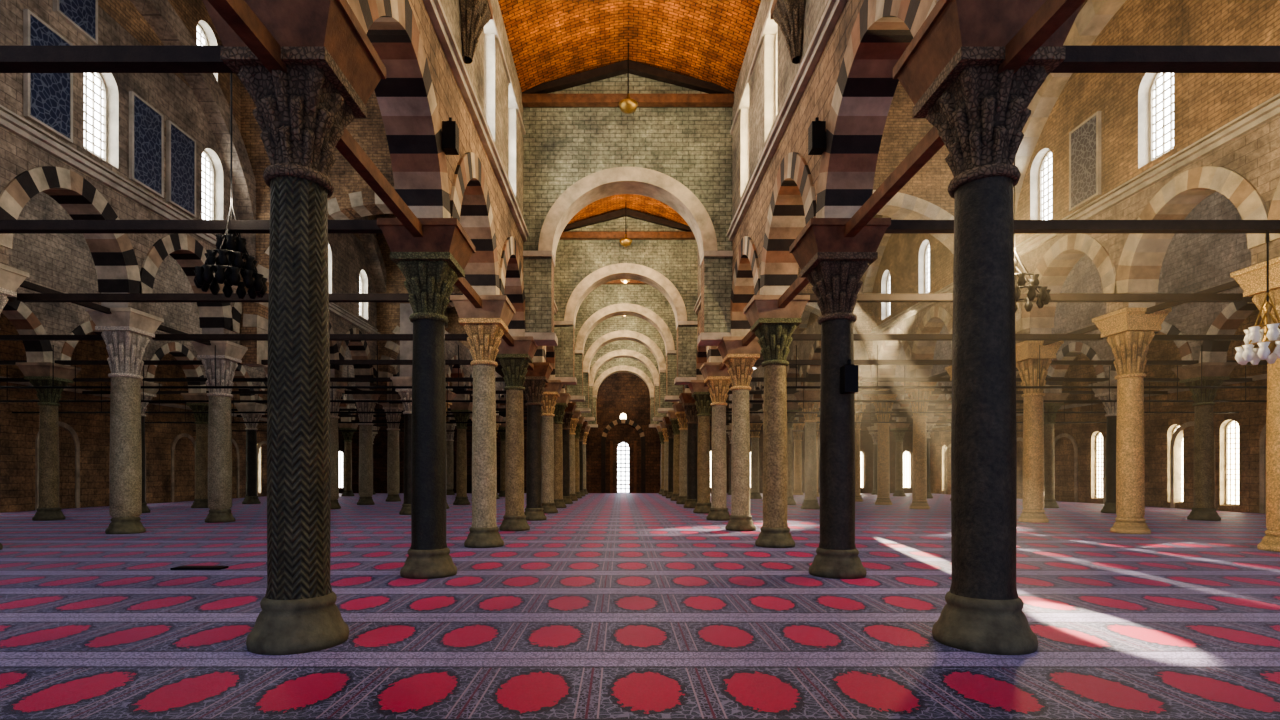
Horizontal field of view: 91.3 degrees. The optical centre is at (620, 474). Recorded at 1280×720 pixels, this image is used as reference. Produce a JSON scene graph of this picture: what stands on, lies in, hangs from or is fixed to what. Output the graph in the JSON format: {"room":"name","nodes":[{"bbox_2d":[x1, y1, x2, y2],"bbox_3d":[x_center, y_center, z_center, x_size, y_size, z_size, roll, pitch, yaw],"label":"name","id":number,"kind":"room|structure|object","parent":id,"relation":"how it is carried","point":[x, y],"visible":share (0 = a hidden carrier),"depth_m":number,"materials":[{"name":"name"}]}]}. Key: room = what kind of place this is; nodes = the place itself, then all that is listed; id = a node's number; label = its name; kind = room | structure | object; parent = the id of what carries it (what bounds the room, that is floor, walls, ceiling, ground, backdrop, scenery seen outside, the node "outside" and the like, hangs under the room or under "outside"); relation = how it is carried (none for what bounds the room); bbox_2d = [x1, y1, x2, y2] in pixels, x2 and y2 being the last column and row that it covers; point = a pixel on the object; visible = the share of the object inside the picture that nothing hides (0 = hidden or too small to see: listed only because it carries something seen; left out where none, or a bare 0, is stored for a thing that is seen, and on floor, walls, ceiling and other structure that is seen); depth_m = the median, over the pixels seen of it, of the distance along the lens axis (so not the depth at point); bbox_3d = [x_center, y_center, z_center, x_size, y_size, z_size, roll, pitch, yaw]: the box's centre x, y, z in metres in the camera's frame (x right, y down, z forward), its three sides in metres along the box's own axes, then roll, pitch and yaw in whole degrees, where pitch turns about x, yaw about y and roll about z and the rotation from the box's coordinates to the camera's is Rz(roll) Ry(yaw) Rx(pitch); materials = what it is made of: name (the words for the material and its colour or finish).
{"room":"mosque","nodes":[
{"label":"mosque","id":0,"kind":"room"},
{"bbox_2d":[0,313,266,512],"bbox_3d":[-25.810,-5.030,23.500,0.800,13.200,59.000,0,0,0],"label":"wall","id":1,"kind":"structure","parent":0,"point":[84,438],"depth_m":30.05,"materials":[{"name":"brick"}]},
{"bbox_2d":[1,192,375,425],"bbox_3d":[-19.810,-7.605,25.600,0.580,7.650,48.400,0,0,0],"label":"wall","id":2,"kind":"structure","parent":0,"point":[60,262],"depth_m":22.24,"materials":[{"name":"brick"}]},
{"bbox_2d":[0,0,453,417],"bbox_3d":[-13.150,-9.680,23.500,1.420,10.700,59.000,0,0,0],"label":"wall","id":3,"kind":"structure","parent":0,"point":[34,160],"depth_m":17.00,"materials":[{"name":"brick"}]},
{"bbox_2d":[23,9,72,142],"bbox_3d":[-12.900,-8.930,14.100,0.100,2.320,1.120,0,0,0],"label":"tile panel","id":4,"kind":"object","parent":3,"relation":"attached to","point":[47,97],"visible":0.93,"depth_m":14.03,"materials":[{"name":"paint"}]},
{"bbox_2d":[53,0,97,43],"bbox_3d":[-12.900,-11.730,14.800,0.100,2.320,1.120,0,0,0],"label":"tile panel","id":5,"kind":"object","parent":3,"relation":"attached to","point":[82,15],"visible":1,"depth_m":14.91,"materials":[{"name":"paint"}]},
{"bbox_2d":[84,73,107,161],"bbox_3d":[-13.310,-9.090,15.600,0.180,2.420,1.040,0,0,0],"label":"window","id":6,"kind":"structure","parent":3,"relation":"in","point":[95,89],"depth_m":15.83,"materials":[{"name":"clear glass"}]},
{"bbox_2d":[129,91,163,197],"bbox_3d":[-12.900,-8.930,17.000,0.100,2.320,1.120,0,0,0],"label":"tile panel","id":7,"kind":"object","parent":3,"relation":"attached to","point":[146,124],"visible":1,"depth_m":16.95,"materials":[{"name":"paint"}]},
{"bbox_2d":[166,120,195,217],"bbox_3d":[-12.900,-8.930,18.350,0.100,2.320,1.120,0,0,0],"label":"tile panel","id":8,"kind":"object","parent":3,"relation":"attached to","point":[180,147],"visible":1,"depth_m":18.26,"materials":[{"name":"tile"}]},
{"bbox_2d":[202,151,214,219],"bbox_3d":[-13.310,-9.090,19.850,0.180,2.420,1.040,0,0,0],"label":"window","id":9,"kind":"structure","parent":3,"relation":"in","point":[208,173],"depth_m":20.12,"materials":[{"name":"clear glass"}]},
{"bbox_2d":[240,82,394,366],"bbox_3d":[-8.160,-9.405,21.650,9.660,11.250,0.800,0,0,0],"label":"wall","id":10,"kind":"structure","parent":0,"point":[352,198],"depth_m":21.30,"materials":[{"name":"brick"}]},
{"bbox_2d":[376,214,461,404],"bbox_3d":[-8.160,-9.405,33.500,9.660,11.250,0.800,0,0,0],"label":"wall","id":11,"kind":"structure","parent":0,"point":[388,313],"depth_m":33.15,"materials":[{"name":"brick"}]},
{"bbox_2d":[400,303,505,420],"bbox_3d":[-8.310,-5.205,36.550,0.580,2.850,24.700,0,0,0],"label":"wall","id":12,"kind":"structure","parent":0,"point":[406,327],"depth_m":29.89,"materials":[{"name":"stone"}]},
{"bbox_2d":[445,307,470,421],"bbox_3d":[-8.160,-9.405,45.300,9.660,11.250,0.800,0,0,0],"label":"wall","id":13,"kind":"structure","parent":0,"point":[454,327],"depth_m":44.95,"materials":[{"name":"brick"}]},
{"bbox_2d":[347,0,586,421],"bbox_3d":[-3.010,-9.355,23.500,0.920,11.150,59.000,0,0,0],"label":"wall","id":14,"kind":"structure","parent":0,"point":[428,81],"depth_m":10.42,"materials":[{"name":"stone"}]},
{"bbox_2d":[442,117,458,154],"bbox_3d":[-2.550,-5.080,9.350,0.200,0.500,0.200,0,0,0],"label":"loudspeaker","id":15,"kind":"object","parent":14,"relation":"attached to","point":[450,130],"visible":1,"depth_m":9.25,"materials":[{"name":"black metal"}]},
{"bbox_2d":[459,0,492,63],"bbox_3d":[-2.709,-8.805,6.975,0.842,3.350,8.390,0,0,0],"label":"capital","id":16,"kind":"object","parent":14,"relation":"attached to","point":[474,14],"visible":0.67,"depth_m":10.62,"materials":[{"name":"brown stone"}]},
{"bbox_2d":[522,59,733,283],"bbox_3d":[0.190,-10.415,32.940,5.800,1.890,31.720,0,0,0],"label":"beams","id":17,"kind":"structure","parent":14,"relation":"attached to","point":[537,96],"depth_m":17.13,"materials":[{"name":"brown wood"}]},
{"bbox_2d":[0,0,1279,425],"bbox_3d":[0.190,-3.920,23.625,51.600,0.780,51.510,0,0,0],"label":"beams","id":18,"kind":"structure","parent":14,"relation":"attached to","point":[1052,14],"depth_m":9.72,"materials":[{"name":"brown wood"}]},
{"bbox_2d":[0,345,1266,431],"bbox_3d":[0.190,-3.188,27.750,51.000,1.284,18.568,0,0,0],"label":"rails","id":19,"kind":"object","parent":18,"relation":"hanging from","point":[7,387],"visible":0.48,"depth_m":21.97,"materials":[{"name":"black metal"}]},
{"bbox_2d":[1235,231,1279,364],"bbox_3d":[10.140,-2.800,9.800,0.717,2.060,0.747,0,0,-18],"label":"chandelier","id":20,"kind":"object","parent":18,"relation":"hanging from","point":[1267,339],"visible":1,"depth_m":9.78,"materials":[{"name":"white glass"}]},
{"bbox_2d":[581,340,665,420],"bbox_3d":[0.190,-7.180,43.000,5.960,6.900,0.900,0,0,0],"label":"wall","id":21,"kind":"structure","parent":0,"point":[637,351],"depth_m":42.66,"materials":[{"name":"stone"}]},
{"bbox_2d":[587,357,659,427],"bbox_3d":[0.190,-7.180,49.200,5.960,6.900,0.900,0,0,0],"label":"wall","id":22,"kind":"structure","parent":0,"point":[623,364],"depth_m":48.86,"materials":[{"name":"stone"}]},
{"bbox_2d":[575,315,673,412],"bbox_3d":[0.190,-7.180,37.300,5.960,6.900,0.900,0,0,0],"label":"wall","id":23,"kind":"structure","parent":0,"point":[621,327],"depth_m":36.95,"materials":[{"name":"stone"}]},
{"bbox_2d":[567,284,682,400],"bbox_3d":[0.190,-7.180,31.500,5.960,6.900,0.900,0,0,0],"label":"wall","id":24,"kind":"structure","parent":0,"point":[645,302],"depth_m":31.15,"materials":[{"name":"brick"}]},
{"bbox_2d":[338,353,912,492],"bbox_3d":[0.190,-6.730,52.875,54.000,16.600,0.850,0,0,0],"label":"wall","id":25,"kind":"structure","parent":0,"point":[621,392],"depth_m":52.70,"materials":[{"name":"brick"}]},
{"bbox_2d":[617,442,629,492],"bbox_3d":[0.190,-0.605,53.000,1.100,4.350,0.180,0,0,0],"label":"window","id":26,"kind":"structure","parent":25,"relation":"in","point":[623,449],"depth_m":52.97,"materials":[{"name":"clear glass"}]},
{"bbox_2d":[903,451,910,487],"bbox_3d":[24.190,-0.430,53.000,0.800,3.200,0.180,0,0,0],"label":"window","id":27,"kind":"structure","parent":25,"relation":"in","point":[906,455],"depth_m":52.99,"materials":[{"name":"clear glass"}]},
{"bbox_2d":[554,213,697,384],"bbox_3d":[0.190,-7.180,25.600,5.960,6.900,0.900,0,0,0],"label":"wall","id":28,"kind":"structure","parent":0,"point":[581,266],"depth_m":25.25,"materials":[{"name":"brick"}]},
{"bbox_2d":[523,73,732,345],"bbox_3d":[0.190,-7.530,17.700,5.960,7.600,0.900,0,0,0],"label":"wall","id":29,"kind":"structure","parent":0,"point":[574,158],"depth_m":17.35,"materials":[{"name":"brick"}]},
{"bbox_2d":[498,0,760,225],"bbox_3d":[0.190,-10.705,23.500,5.900,1.950,59.000,0,0,0],"label":"ceiling","id":30,"kind":"structure","parent":0,"point":[549,40],"depth_m":15.77,"materials":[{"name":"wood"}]},
{"bbox_2d":[618,42,637,113],"bbox_3d":[0.190,-10.405,16.400,0.520,1.850,0.520,0,0,0],"label":"pendant lamp","id":31,"kind":"object","parent":30,"relation":"hanging from","point":[627,105],"visible":1,"depth_m":16.30,"materials":[{"name":"gold metal"}]},
{"bbox_2d":[0,493,1279,719],"bbox_3d":[0.190,1.570,24.000,54.000,0.001,60.000,0,0,0],"label":"floor","id":32,"kind":"structure","parent":0,"point":[610,606],"depth_m":6.67,"materials":[{"name":"carpet"}]},
{"bbox_2d":[0,263,28,549],"bbox_3d":[-13.310,-1.380,12.850,1.180,5.900,1.180,0,0,0],"label":"column","id":33,"kind":"structure","parent":32,"relation":"on","point":[11,278],"depth_m":13.11,"materials":[{"name":"stone"}]},
{"bbox_2d":[16,362,80,520],"bbox_3d":[-19.810,-1.105,21.650,1.180,5.350,1.180,0,0,0],"label":"column","id":34,"kind":"structure","parent":32,"relation":"on","point":[38,373],"depth_m":21.43,"materials":[{"name":"stone"}]},
{"bbox_2d":[85,308,163,533],"bbox_3d":[-13.310,-1.380,16.800,1.180,5.900,1.180,0,0,0],"label":"column","id":35,"kind":"structure","parent":32,"relation":"on","point":[126,333],"depth_m":16.53,"materials":[{"name":"stone"}]},
{"bbox_2d":[141,380,161,512],"bbox_3d":[-19.810,-1.105,25.600,1.180,5.350,1.180,0,0,0],"label":"column","id":36,"kind":"structure","parent":32,"relation":"on","point":[148,393],"depth_m":25.59,"materials":[{"name":"stone"}]},
{"bbox_2d":[181,393,208,507],"bbox_3d":[-19.810,-1.105,29.550,1.180,5.350,1.180,0,0,0],"label":"column","id":37,"kind":"structure","parent":32,"relation":"on","point":[201,451],"depth_m":29.32,"materials":[{"name":"stone"}]},
{"bbox_2d":[170,566,227,569],"bbox_3d":[-7.010,1.550,10.400,0.800,0.040,0.240,0,0,0],"label":"floor mat","id":38,"kind":"object","parent":32,"relation":"on","point":[178,567],"visible":1,"depth_m":10.31,"materials":[{"name":"black rubber"}]},
{"bbox_2d":[190,341,247,522],"bbox_3d":[-13.310,-1.380,20.750,1.180,5.900,1.180,0,0,0],"label":"column","id":39,"kind":"structure","parent":32,"relation":"on","point":[228,354],"depth_m":20.47,"materials":[{"name":"stone"}]},
{"bbox_2d":[234,403,266,503],"bbox_3d":[-19.810,-1.105,33.500,1.180,5.350,1.180,0,0,0],"label":"column","id":40,"kind":"structure","parent":32,"relation":"on","point":[251,497],"depth_m":33.27,"materials":[{"name":"stone"}]},
{"bbox_2d":[202,0,385,654],"bbox_3d":[-3.010,-1.306,5.850,1.180,5.751,1.180,0,0,0],"label":"column","id":41,"kind":"structure","parent":32,"relation":"on","point":[302,114],"depth_m":5.62,"materials":[{"name":"stone"}]},
{"bbox_2d":[330,382,348,508],"bbox_3d":[-13.310,-1.380,28.650,1.180,5.900,1.180,0,0,0],"label":"column","id":42,"kind":"structure","parent":32,"relation":"on","point":[337,393],"depth_m":28.46,"materials":[{"name":"stone"}]},
{"bbox_2d":[338,423,357,495],"bbox_3d":[-19.810,-1.105,45.350,1.180,5.350,1.180,0,0,0],"label":"column","id":43,"kind":"structure","parent":32,"relation":"on","point":[347,436],"depth_m":45.12,"materials":[{"name":"stone"}]},
{"bbox_2d":[350,390,380,504],"bbox_3d":[-13.310,-1.380,32.600,1.180,5.900,1.180,0,0,0],"label":"column","id":44,"kind":"structure","parent":32,"relation":"on","point":[365,429],"depth_m":32.31,"materials":[{"name":"stone"}]},
{"bbox_2d":[382,399,403,501],"bbox_3d":[-13.310,-1.380,36.550,1.180,5.900,1.180,0,0,0],"label":"column","id":45,"kind":"structure","parent":32,"relation":"on","point":[393,461],"depth_m":36.26,"materials":[{"name":"stone"}]},
{"bbox_2d":[390,377,411,514],"bbox_3d":[-8.310,-1.105,24.700,1.180,5.350,1.180,0,0,0],"label":"column","id":46,"kind":"structure","parent":32,"relation":"on","point":[406,394],"depth_m":24.44,"materials":[{"name":"stone"}]},
{"bbox_2d":[377,218,474,578],"bbox_3d":[-3.010,-1.105,9.800,1.180,5.350,1.180,0,0,0],"label":"column","id":47,"kind":"structure","parent":32,"relation":"on","point":[432,263],"depth_m":9.56,"materials":[{"name":"stone"}]},
{"bbox_2d":[446,418,455,494],"bbox_3d":[-13.310,-1.380,48.400,1.180,5.900,1.180,0,0,0],"label":"column","id":48,"kind":"structure","parent":32,"relation":"on","point":[449,426],"depth_m":48.11,"materials":[{"name":"stone"}]},
{"bbox_2d":[450,402,472,504],"bbox_3d":[-8.310,-1.105,32.600,1.180,5.350,1.180,0,0,0],"label":"column","id":49,"kind":"structure","parent":32,"relation":"on","point":[461,497],"depth_m":32.36,"materials":[{"name":"stone"}]},
{"bbox_2d":[450,295,515,547],"bbox_3d":[-3.010,-1.105,13.750,1.180,5.350,1.180,0,0,0],"label":"column","id":50,"kind":"structure","parent":32,"relation":"on","point":[485,326],"depth_m":13.51,"materials":[{"name":"stone"}]},
{"bbox_2d":[498,421,505,496],"bbox_3d":[-8.310,-1.105,44.450,1.180,5.350,1.180,0,0,0],"label":"column","id":51,"kind":"structure","parent":32,"relation":"on","point":[502,426],"depth_m":44.20,"materials":[{"name":"stone"}]},
{"bbox_2d":[496,336,537,530],"bbox_3d":[-3.010,-1.105,17.700,1.180,5.350,1.180,0,0,0],"label":"column","id":52,"kind":"structure","parent":32,"relation":"on","point":[515,360],"depth_m":17.46,"materials":[{"name":"stone"}]},
{"bbox_2d":[523,362,552,520],"bbox_3d":[-3.010,-1.105,21.650,1.180,5.350,1.180,0,0,0],"label":"column","id":53,"kind":"structure","parent":32,"relation":"on","point":[536,379],"depth_m":21.41,"materials":[{"name":"stone"}]},
{"bbox_2d":[541,380,562,512],"bbox_3d":[-3.010,-1.105,25.600,1.180,5.350,1.180,0,0,0],"label":"column","id":54,"kind":"structure","parent":32,"relation":"on","point":[550,394],"depth_m":25.36,"materials":[{"name":"stone"}]},
{"bbox_2d":[553,393,570,507],"bbox_3d":[-3.010,-1.105,29.550,1.180,5.350,1.180,0,0,0],"label":"column","id":55,"kind":"structure","parent":32,"relation":"on","point":[562,401],"depth_m":29.31,"materials":[{"name":"stone"}]},
{"bbox_2d":[562,403,576,503],"bbox_3d":[-3.010,-1.105,33.500,1.180,5.350,1.180,0,0,0],"label":"column","id":56,"kind":"structure","parent":32,"relation":"on","point":[569,411],"depth_m":33.26,"materials":[{"name":"stone"}]},
{"bbox_2d":[569,410,580,500],"bbox_3d":[-3.010,-1.105,37.450,1.180,5.350,1.180,0,0,0],"label":"column","id":57,"kind":"structure","parent":32,"relation":"on","point":[575,418],"depth_m":37.21,"materials":[{"name":"stone"}]},
{"bbox_2d":[575,417,584,497],"bbox_3d":[-3.010,-1.105,41.400,1.180,5.350,1.180,0,0,0],"label":"column","id":58,"kind":"structure","parent":32,"relation":"on","point":[579,424],"depth_m":41.17,"materials":[{"name":"stone"}]},
{"bbox_2d":[579,422,587,495],"bbox_3d":[-3.010,-1.105,45.350,1.180,5.350,1.180,0,0,0],"label":"column","id":59,"kind":"structure","parent":32,"relation":"on","point":[583,428],"depth_m":45.12,"materials":[{"name":"stone"}]},
{"bbox_2d":[583,426,590,494],"bbox_3d":[-3.010,-1.105,49.300,1.180,5.350,1.180,0,0,0],"label":"column","id":60,"kind":"structure","parent":32,"relation":"on","point":[586,432],"depth_m":49.08,"materials":[{"name":"stone"}]},
{"bbox_2d":[656,426,663,494],"bbox_3d":[3.390,-1.105,49.300,1.180,5.350,1.180,0,0,0],"label":"column","id":61,"kind":"structure","parent":32,"relation":"on","point":[659,430],"depth_m":49.07,"materials":[{"name":"stone"}]},
{"bbox_2d":[659,422,668,495],"bbox_3d":[3.390,-1.105,45.350,1.180,5.350,1.180,0,0,0],"label":"column","id":62,"kind":"structure","parent":32,"relation":"on","point":[662,424],"depth_m":45.12,"materials":[{"name":"stone"}]},
{"bbox_2d":[663,417,673,497],"bbox_3d":[3.390,-1.105,41.400,1.180,5.350,1.180,0,0,0],"label":"column","id":63,"kind":"structure","parent":32,"relation":"on","point":[668,424],"depth_m":41.17,"materials":[{"name":"stone"}]},
{"bbox_2d":[667,410,679,500],"bbox_3d":[3.390,-1.105,37.450,1.180,5.350,1.180,0,0,0],"label":"column","id":64,"kind":"structure","parent":32,"relation":"on","point":[673,418],"depth_m":37.20,"materials":[{"name":"stone"}]},
{"bbox_2d":[672,403,687,503],"bbox_3d":[3.390,-1.105,33.500,1.180,5.350,1.180,0,0,0],"label":"column","id":65,"kind":"structure","parent":32,"relation":"on","point":[679,410],"depth_m":33.26,"materials":[{"name":"stone"}]},
{"bbox_2d":[679,393,697,507],"bbox_3d":[3.390,-1.105,29.550,1.180,5.350,1.180,0,0,0],"label":"column","id":66,"kind":"structure","parent":32,"relation":"on","point":[688,403],"depth_m":29.31,"materials":[{"name":"stone"}]},
{"bbox_2d":[688,380,711,512],"bbox_3d":[3.390,-1.105,25.600,1.180,5.350,1.180,0,0,0],"label":"column","id":67,"kind":"structure","parent":32,"relation":"on","point":[700,393],"depth_m":25.36,"materials":[{"name":"stone"}]},
{"bbox_2d":[700,362,730,520],"bbox_3d":[3.390,-1.105,21.650,1.180,5.350,1.180,0,0,0],"label":"column","id":68,"kind":"structure","parent":32,"relation":"on","point":[718,381],"depth_m":21.41,"materials":[{"name":"stone"}]},
{"bbox_2d":[717,336,760,530],"bbox_3d":[3.390,-1.105,17.700,1.180,5.350,1.180,0,0,0],"label":"column","id":69,"kind":"structure","parent":32,"relation":"on","point":[740,360],"depth_m":17.46,"materials":[{"name":"stone"}]},
{"bbox_2d":[750,415,762,498],"bbox_3d":[8.690,-1.105,40.500,1.180,5.350,1.180,0,0,0],"label":"column","id":70,"kind":"structure","parent":32,"relation":"on","point":[754,494],"depth_m":40.26,"materials":[{"name":"stone"}]},
{"bbox_2d":[743,295,809,547],"bbox_3d":[3.390,-1.105,13.750,1.180,5.350,1.180,0,0,0],"label":"column","id":71,"kind":"structure","parent":32,"relation":"on","point":[774,326],"depth_m":13.51,"materials":[{"name":"stone"}]},
{"bbox_2d":[787,402,799,504],"bbox_3d":[8.690,-1.105,32.600,1.180,5.350,1.180,0,0,0],"label":"column","id":72,"kind":"structure","parent":32,"relation":"on","point":[791,406],"depth_m":32.35,"materials":[{"name":"stone"}]},
{"bbox_2d":[792,418,804,494],"bbox_3d":[13.690,-1.380,48.400,1.180,5.900,1.180,0,0,0],"label":"column","id":73,"kind":"structure","parent":32,"relation":"on","point":[797,440],"depth_m":48.13,"materials":[{"name":"stone"}]},
{"bbox_2d":[794,390,819,508],"bbox_3d":[8.690,-1.105,28.650,1.180,5.350,1.180,0,0,0],"label":"column","id":74,"kind":"structure","parent":32,"relation":"on","point":[810,500],"depth_m":28.41,"materials":[{"name":"stone"}]},
{"bbox_2d":[789,218,890,578],"bbox_3d":[3.390,-1.105,9.800,1.180,5.350,1.180,0,0,0],"label":"column","id":75,"kind":"structure","parent":32,"relation":"on","point":[835,264],"depth_m":9.56,"materials":[{"name":"stone"}]},
{"bbox_2d":[840,359,857,393],"bbox_3d":[3.440,-1.480,9.420,0.200,0.500,0.200,0,0,0],"label":"loudspeaker","id":76,"kind":"object","parent":75,"relation":"attached to","point":[848,372],"visible":1,"depth_m":9.32,"materials":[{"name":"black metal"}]},
{"bbox_2d":[855,399,865,501],"bbox_3d":[13.690,-1.380,36.550,1.180,5.900,1.180,0,0,0],"label":"column","id":77,"kind":"structure","parent":32,"relation":"on","point":[858,408],"depth_m":36.26,"materials":[{"name":"stone"}]},
{"bbox_2d":[867,426,877,494],"bbox_3d":[20.190,-1.105,49.300,1.180,5.350,1.180,0,0,0],"label":"column","id":78,"kind":"structure","parent":32,"relation":"on","point":[874,435],"depth_m":49.12,"materials":[{"name":"stone"}]},
{"bbox_2d":[868,390,899,504],"bbox_3d":[13.690,-1.380,32.600,1.180,5.900,1.180,0,0,0],"label":"column","id":79,"kind":"structure","parent":32,"relation":"on","point":[883,449],"depth_m":32.34,"materials":[{"name":"stone"}]},
{"bbox_2d":[889,423,909,495],"bbox_3d":[20.190,-1.105,45.350,1.180,5.350,1.180,0,0,0],"label":"column","id":80,"kind":"structure","parent":32,"relation":"on","point":[899,436],"depth_m":45.12,"materials":[{"name":"stone"}]},
{"bbox_2d":[901,382,936,508],"bbox_3d":[13.690,-1.380,28.650,1.180,5.900,1.180,0,0,0],"label":"column","id":81,"kind":"structure","parent":32,"relation":"on","point":[919,459],"depth_m":28.39,"materials":[{"name":"stone"}]},
{"bbox_2d":[926,417,938,497],"bbox_3d":[20.190,-1.105,41.400,1.180,5.350,1.180,0,0,0],"label":"column","id":82,"kind":"structure","parent":32,"relation":"on","point":[929,426],"depth_m":41.14,"materials":[{"name":"stone"}]},
{"bbox_2d":[893,0,1081,654],"bbox_3d":[3.390,-1.306,5.850,1.180,5.751,1.180,0,0,0],"label":"column","id":83,"kind":"structure","parent":32,"relation":"on","point":[949,68],"depth_m":5.62,"materials":[{"name":"stone"}]},
{"bbox_2d":[1016,341,1063,522],"bbox_3d":[13.690,-1.380,20.750,1.180,5.900,1.180,0,0,0],"label":"column","id":84,"kind":"structure","parent":32,"relation":"on","point":[1027,352],"depth_m":20.49,"materials":[{"name":"stone"}]},
{"bbox_2d":[1043,393,1068,507],"bbox_3d":[20.190,-1.105,29.550,1.180,5.350,1.180,0,0,0],"label":"column","id":85,"kind":"structure","parent":32,"relation":"on","point":[1049,447],"depth_m":29.31,"materials":[{"name":"stone"}]},
{"bbox_2d":[1089,380,1116,512],"bbox_3d":[20.190,-1.105,25.600,1.180,5.350,1.180,0,0,0],"label":"column","id":86,"kind":"structure","parent":32,"relation":"on","point":[1109,506],"depth_m":25.46,"materials":[{"name":"stone"}]},
{"bbox_2d":[1092,308,1171,533],"bbox_3d":[13.690,-1.380,16.800,1.180,5.900,1.180,0,0,0],"label":"column","id":87,"kind":"structure","parent":32,"relation":"on","point":[1129,332],"depth_m":16.56,"materials":[{"name":"stone"}]},
{"bbox_2d":[1172,362,1237,520],"bbox_3d":[20.190,-1.105,21.650,1.180,5.350,1.180,0,0,0],"label":"column","id":88,"kind":"structure","parent":32,"relation":"on","point":[1213,373],"depth_m":21.43,"materials":[{"name":"stone"}]},
{"bbox_2d":[1230,257,1279,551],"bbox_3d":[13.690,-1.380,12.850,1.180,5.900,1.180,0,0,0],"label":"column","id":89,"kind":"structure","parent":32,"relation":"on","point":[1252,279],"depth_m":12.85,"materials":[{"name":"stone"}]},
{"bbox_2d":[729,321,820,424],"bbox_3d":[8.690,-5.205,36.550,0.580,2.850,24.700,0,0,0],"label":"wall","id":90,"kind":"structure","parent":0,"point":[806,350],"depth_m":29.41,"materials":[{"name":"stone"}]},
{"bbox_2d":[660,0,937,421],"bbox_3d":[3.390,-9.355,23.500,0.920,11.150,59.000,0,0,0],"label":"wall","id":91,"kind":"structure","parent":0,"point":[842,77],"depth_m":10.53,"materials":[{"name":"stone"}]},
{"bbox_2d":[770,0,805,63],"bbox_3d":[3.089,-8.805,6.975,0.842,3.350,8.390,0,0,0],"label":"capital","id":92,"kind":"object","parent":91,"relation":"attached to","point":[789,15],"visible":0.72,"depth_m":10.62,"materials":[{"name":"brown stone"}]},
{"bbox_2d":[808,117,825,154],"bbox_3d":[2.930,-5.080,9.350,0.200,0.500,0.200,0,0,0],"label":"loudspeaker","id":93,"kind":"object","parent":91,"relation":"attached to","point":[817,129],"visible":1,"depth_m":9.25,"materials":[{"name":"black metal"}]},
{"bbox_2d":[798,266,872,404],"bbox_3d":[8.540,-9.405,33.500,9.660,11.250,0.800,0,0,0],"label":"wall","id":94,"kind":"structure","parent":0,"point":[863,350],"depth_m":33.15,"materials":[{"name":"brick"}]},
{"bbox_2d":[805,81,953,254],"bbox_3d":[8.540,-9.405,21.650,9.660,11.250,0.800,0,0,0],"label":"wall","id":95,"kind":"structure","parent":0,"point":[925,196],"depth_m":21.30,"materials":[{"name":"brick"}]},
{"bbox_2d":[795,0,1279,417],"bbox_3d":[13.530,-9.680,23.500,1.420,10.700,59.000,0,0,0],"label":"wall","id":96,"kind":"structure","parent":0,"point":[1227,125],"depth_m":16.43,"materials":[{"name":"brick"}]},
{"bbox_2d":[925,243,929,292],"bbox_3d":[13.690,-9.090,27.500,0.180,2.420,1.040,0,0,0],"label":"window","id":97,"kind":"structure","parent":96,"relation":"in","point":[927,251],"depth_m":27.84,"materials":[{"name":"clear glass"}]},
{"bbox_2d":[1039,151,1051,219],"bbox_3d":[13.690,-9.090,19.850,0.180,2.420,1.040,0,0,0],"label":"window","id":98,"kind":"structure","parent":96,"relation":"in","point":[1045,171],"depth_m":20.11,"materials":[{"name":"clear glass"}]},
{"bbox_2d":[1069,111,1100,210],"bbox_3d":[13.280,-8.930,17.900,0.100,2.320,1.120,0,0,0],"label":"tile panel","id":99,"kind":"object","parent":96,"relation":"attached to","point":[1085,139],"visible":1,"depth_m":17.83,"materials":[{"name":"paint"}]},
{"bbox_2d":[1149,73,1173,161],"bbox_3d":[13.690,-9.090,15.600,0.180,2.420,1.040,0,0,0],"label":"window","id":100,"kind":"structure","parent":96,"relation":"in","point":[1161,93],"depth_m":15.83,"materials":[{"name":"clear glass"}]},
{"bbox_2d":[871,191,1257,425],"bbox_3d":[20.190,-7.605,25.600,0.580,7.650,48.400,0,0,0],"label":"wall","id":101,"kind":"structure","parent":0,"point":[1192,262],"depth_m":22.16,"materials":[{"name":"brick"}]},
{"bbox_2d":[930,309,1266,513],"bbox_3d":[26.190,-5.030,23.500,0.800,13.200,59.000,0,0,0],"label":"wall","id":102,"kind":"structure","parent":0,"point":[1074,443],"depth_m":29.77,"materials":[{"name":"brick"}]},
{"bbox_2d":[1095,432,1102,498],"bbox_3d":[26.190,-0.515,34.000,0.180,3.670,0.840,0,0,0],"label":"window","id":103,"kind":"structure","parent":102,"relation":"in","point":[1099,438],"depth_m":34.21,"materials":[{"name":"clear glass"}]},
{"bbox_2d":[1225,420,1238,505],"bbox_3d":[26.190,-0.515,26.600,0.180,3.670,0.840,0,0,0],"label":"window","id":104,"kind":"structure","parent":102,"relation":"in","point":[1232,427],"depth_m":26.77,"materials":[{"name":"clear glass"}]},
{"bbox_3d":[15.140,-13.330,23.500,22.900,3.800,59.000,0,0,0],"label":"ceiling","id":105,"kind":"structure","parent":0,"visible":0},
{"bbox_2d":[1014,159,1050,312],"bbox_3d":[7.490,-9.050,11.900,1.130,11.760,1.130,0,0,0],"label":"chandelier","id":106,"kind":"object","parent":105,"relation":"hanging from","point":[1043,297],"visible":0.48,"depth_m":11.58,"materials":[{"name":"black metal"}]},
{"bbox_3d":[-14.760,-13.330,23.500,22.900,3.800,59.000,0,0,0],"label":"ceiling","id":107,"kind":"structure","parent":0,"visible":0},
{"bbox_2d":[194,73,266,298],"bbox_3d":[-6.110,-8.900,9.800,0.990,12.060,0.969,0,0,0],"label":"chandelier","id":108,"kind":"object","parent":107,"relation":"hanging from","point":[204,279],"visible":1,"depth_m":9.71,"materials":[{"name":"black metal"}]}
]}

